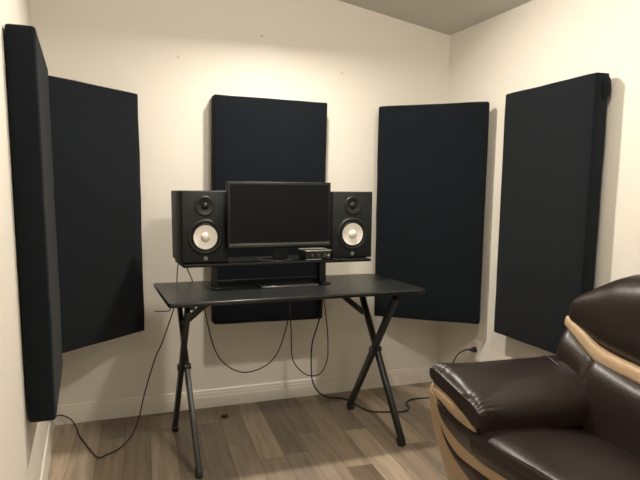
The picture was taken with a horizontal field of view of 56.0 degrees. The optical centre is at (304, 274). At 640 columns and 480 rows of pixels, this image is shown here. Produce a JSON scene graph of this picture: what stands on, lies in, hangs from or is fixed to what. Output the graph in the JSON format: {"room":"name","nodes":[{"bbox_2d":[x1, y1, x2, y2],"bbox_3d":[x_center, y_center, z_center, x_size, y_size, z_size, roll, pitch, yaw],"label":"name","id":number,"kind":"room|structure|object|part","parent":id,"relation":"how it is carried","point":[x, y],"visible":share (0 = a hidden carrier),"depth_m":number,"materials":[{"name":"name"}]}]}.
{"room":"studio","nodes":[
{"label":"studio","id":0,"kind":"room"},
{"bbox_2d":[0,0,48,479],"bbox_3d":[-0.515,-0.154,0.657,0.100,2.499,4.814,-3,8,-20],"label":"wall","id":1,"kind":"structure","parent":0,"point":[22,441],"depth_m":1.71,"materials":[{"name":"beige paint"}]},
{"bbox_2d":[4,24,62,421],"bbox_3d":[-0.945,-0.173,2.138,0.086,1.217,0.652,-3,8,-20],"label":"acoustic panel","id":2,"kind":"object","parent":1,"relation":"attached to","point":[27,71],"visible":1,"depth_m":1.85,"materials":[{"name":"black fabric"}]},
{"bbox_2d":[40,420,54,479],"bbox_3d":[-0.467,1.033,0.833,0.012,0.100,4.802,-3,8,-20],"label":"baseboard","id":3,"kind":"structure","parent":1,"relation":"attached to","point":[49,440],"depth_m":2.61,"materials":[{"name":"paint"}]},
{"bbox_2d":[30,0,449,404],"bbox_3d":[-0.233,-0.522,3.348,2.483,2.499,0.100,-3,8,-20],"label":"wall","id":4,"kind":"structure","parent":0,"point":[175,55],"depth_m":3.22,"materials":[{"name":"beige paint"}]},
{"bbox_2d":[48,75,143,352],"bbox_3d":[-0.976,-0.267,2.767,0.048,1.185,0.594,4,9,27],"label":"acoustic panel","id":5,"kind":"object","parent":4,"relation":"attached to","point":[95,129],"visible":0.7,"depth_m":2.75,"materials":[{"name":"black fabric"}]},
{"bbox_2d":[54,366,432,424],"bbox_3d":[-0.221,0.674,3.459,2.283,0.100,0.012,-3,8,-20],"label":"baseboard","id":6,"kind":"structure","parent":4,"relation":"attached to","point":[163,403],"depth_m":3.39,"materials":[{"name":"paint"}]},
{"bbox_2d":[211,94,326,323],"bbox_3d":[-0.195,-0.341,3.283,0.627,1.202,0.082,-2,8,-20],"label":"acoustic panel","id":7,"kind":"object","parent":4,"relation":"attached to","point":[254,139],"visible":0.64,"depth_m":3.22,"materials":[{"name":"black fabric"}]},
{"bbox_2d":[48,381,448,479],"bbox_3d":[0.598,1.084,1.237,2.483,0.100,5.014,-3,8,-20],"label":"floor","id":8,"kind":"structure","parent":0,"point":[314,437],"depth_m":2.87,"materials":[{"name":"brown wood"}]},
{"bbox_2d":[56,308,174,457],"bbox_3d":[-0.935,0.434,2.849,0.648,0.739,0.412,0,8,-5],"label":"cable","id":9,"kind":"object","parent":8,"relation":"on","point":[173,308],"visible":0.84,"depth_m":2.95,"materials":[{"name":"black rubber"}]},
{"bbox_2d":[153,274,424,477],"bbox_3d":[-0.107,0.430,2.899,1.243,0.754,0.617,-3,8,-20],"label":"desk","id":10,"kind":"object","parent":8,"relation":"on","point":[188,296],"visible":1,"depth_m":2.80,"materials":[{"name":"black metal"}]},
{"bbox_3d":[-0.568,0.456,2.742,0.022,0.706,0.522,-3,8,-20],"label":"leg","id":11,"kind":"part","parent":10,"relation":"part of","materials":[{"name":"black metal"}]},
{"bbox_3d":[-0.528,0.461,2.709,0.022,0.706,0.541,-3,8,-20],"label":"leg","id":12,"kind":"part","parent":10,"relation":"part of","materials":[{"name":"black metal"}]},
{"bbox_2d":[204,301,289,372],"bbox_3d":[-0.305,0.291,3.205,0.479,0.475,0.006,-3,8,-20],"label":"cable","id":13,"kind":"object","parent":10,"relation":"hanging from","point":[289,301],"visible":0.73,"depth_m":3.24,"materials":[{"name":"black rubber"}]},
{"bbox_2d":[175,255,370,289],"bbox_3d":[-0.150,-0.019,2.945,0.922,0.123,0.260,-3,8,-20],"label":"monitor stand","id":14,"kind":"object","parent":10,"relation":"on","point":[232,261],"visible":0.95,"depth_m":2.84,"materials":[{"name":"black plastic"}]},
{"bbox_2d":[171,190,227,263],"bbox_3d":[-0.495,-0.230,2.811,0.210,0.327,0.288,-3,8,-21],"label":"speaker","id":15,"kind":"object","parent":14,"relation":"on","point":[199,226],"visible":0.98,"depth_m":2.69},
{"bbox_3d":[-0.427,0.000,2.824,0.032,0.103,0.050,-3,8,-20],"label":"post","id":16,"kind":"part","parent":14,"relation":"part of","materials":[{"name":"black metal"}]},
{"bbox_2d":[226,181,330,261],"bbox_3d":[-0.143,-0.254,2.850,0.496,0.368,0.186,-3,8,-20],"label":"computer monitor","id":17,"kind":"object","parent":14,"relation":"on","point":[279,216],"visible":1,"depth_m":2.76,"materials":[{"name":"black plastic"}]},
{"bbox_2d":[298,248,331,259],"bbox_3d":[0.049,-0.101,2.917,0.132,0.050,0.125,-3,8,-20],"label":"audio interface","id":18,"kind":"object","parent":14,"relation":"on","point":[304,253],"visible":1,"depth_m":2.87,"materials":[{"name":"black plastic"}]},
{"bbox_3d":[0.065,-0.094,2.873,0.126,0.038,0.006,-3,8,-20],"label":"panel","id":19,"kind":"part","parent":18,"relation":"part of","materials":[{"name":"black metal"}]},
{"bbox_3d":[0.081,-0.022,3.007,0.032,0.103,0.050,-3,8,-20],"label":"post","id":20,"kind":"part","parent":14,"relation":"part of","materials":[{"name":"black metal"}]},
{"bbox_2d":[314,191,371,257],"bbox_3d":[0.193,-0.262,3.075,0.210,0.327,0.288,-2,8,-18],"label":"speaker","id":21,"kind":"object","parent":14,"relation":"on","point":[350,212],"visible":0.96,"depth_m":2.95},
{"bbox_2d":[257,281,317,288],"bbox_3d":[-0.084,0.045,2.881,0.275,0.014,0.115,-2,8,-17],"label":"keyboard","id":22,"kind":"object","parent":10,"relation":"on","point":[264,285],"visible":1,"depth_m":2.85,"materials":[{"name":"plastic"}]},
{"bbox_2d":[290,299,328,375],"bbox_3d":[0.022,0.306,3.335,0.231,0.536,0.013,-2,8,-16],"label":"cable","id":23,"kind":"object","parent":10,"relation":"hanging from","point":[323,299],"visible":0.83,"depth_m":3.35,"materials":[{"name":"black rubber"}]},
{"bbox_3d":[0.335,0.416,3.068,0.022,0.706,0.522,-3,8,-20],"label":"leg","id":24,"kind":"part","parent":10,"relation":"part of","materials":[{"name":"black metal"}]},
{"bbox_3d":[0.375,0.421,3.034,0.022,0.706,0.541,-3,8,-20],"label":"leg","id":25,"kind":"part","parent":10,"relation":"part of","materials":[{"name":"black metal"}]},
{"bbox_2d":[310,299,476,412],"bbox_3d":[0.508,0.390,3.352,0.953,0.702,0.242,0,8,-1],"label":"cable","id":26,"kind":"object","parent":8,"relation":"on","point":[473,349],"visible":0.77,"depth_m":3.39,"materials":[{"name":"black rubber"}]},
{"bbox_2d":[429,274,639,479],"bbox_3d":[1.104,0.511,1.582,0.878,0.948,1.674,-3,8,-20],"label":"leather sofa","id":27,"kind":"object","parent":8,"relation":"on","point":[573,413],"visible":1,"depth_m":1.96,"materials":[{"name":"brown leather"}]},
{"bbox_3d":[0.557,0.625,2.153,0.206,0.461,0.267,-3,8,-20],"label":"corner trim","id":28,"kind":"part","parent":27,"relation":"part of","materials":[{"name":"beige wood"}]},
{"bbox_3d":[0.516,0.441,2.032,0.067,0.089,0.256,-3,8,-20],"label":"arm trim","id":29,"kind":"part","parent":27,"relation":"part of","materials":[{"name":"beige wood"}]},
{"bbox_3d":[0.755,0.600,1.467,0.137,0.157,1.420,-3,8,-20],"label":"seat","id":30,"kind":"part","parent":27,"relation":"part of","materials":[{"name":"brown leather"}]},
{"bbox_2d":[470,428,639,479],"bbox_3d":[0.977,0.619,1.551,0.604,0.166,1.030,-3,8,-20],"label":"seat cushion","id":31,"kind":"object","parent":27,"relation":"on","point":[501,453],"depth_m":1.78,"materials":[{"name":"brown leather"}]},
{"bbox_2d":[569,274,639,365],"bbox_3d":[1.342,0.209,1.628,0.374,0.358,1.376,-3,8,-20],"label":"pillow","id":32,"kind":"object","parent":27,"relation":"on","point":[604,321],"depth_m":2.02,"materials":[{"name":"brown leather"}]},
{"bbox_2d":[579,360,639,457],"bbox_3d":[1.282,0.489,1.644,0.404,0.323,1.090,-3,8,-20],"label":"cushion","id":33,"kind":"object","parent":27,"relation":"on","point":[609,390],"depth_m":1.94,"materials":[{"name":"brown leather"}]},
{"bbox_2d":[339,0,531,34],"bbox_3d":[0.611,-1.302,0.909,2.483,0.515,5.014,-3,8,-20],"label":"ceiling","id":34,"kind":"structure","parent":0,"point":[449,17],"depth_m":3.25,"materials":[{"name":"paint"}]},
{"bbox_2d":[438,0,639,362],"bbox_3d":[1.724,-0.063,1.490,0.100,2.118,4.814,-3,8,-20],"label":"wall","id":35,"kind":"structure","parent":0,"point":[534,43],"depth_m":2.79,"materials":[{"name":"beige paint"}]},
{"bbox_2d":[374,102,489,323],"bbox_3d":[0.692,-0.338,3.357,0.599,1.199,0.048,3,8,21],"label":"acoustic panel","id":36,"kind":"object","parent":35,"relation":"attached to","point":[432,158],"visible":0.96,"depth_m":3.33,"materials":[{"name":"black fabric"}]},
{"bbox_2d":[472,339,480,360],"bbox_3d":[0.981,0.429,3.451,0.008,0.116,0.072,-3,8,-20],"label":"wall outlet","id":37,"kind":"object","parent":35,"relation":"attached to","point":[475,343],"visible":0.98,"depth_m":3.44,"materials":[{"name":"white plastic"}]},
{"bbox_2d":[494,72,611,353],"bbox_3d":[1.129,-0.263,2.814,0.080,1.219,0.611,-2,8,-18],"label":"acoustic panel","id":38,"kind":"object","parent":35,"relation":"attached to","point":[554,133],"visible":0.94,"depth_m":2.74,"materials":[{"name":"black fabric"}]}
]}

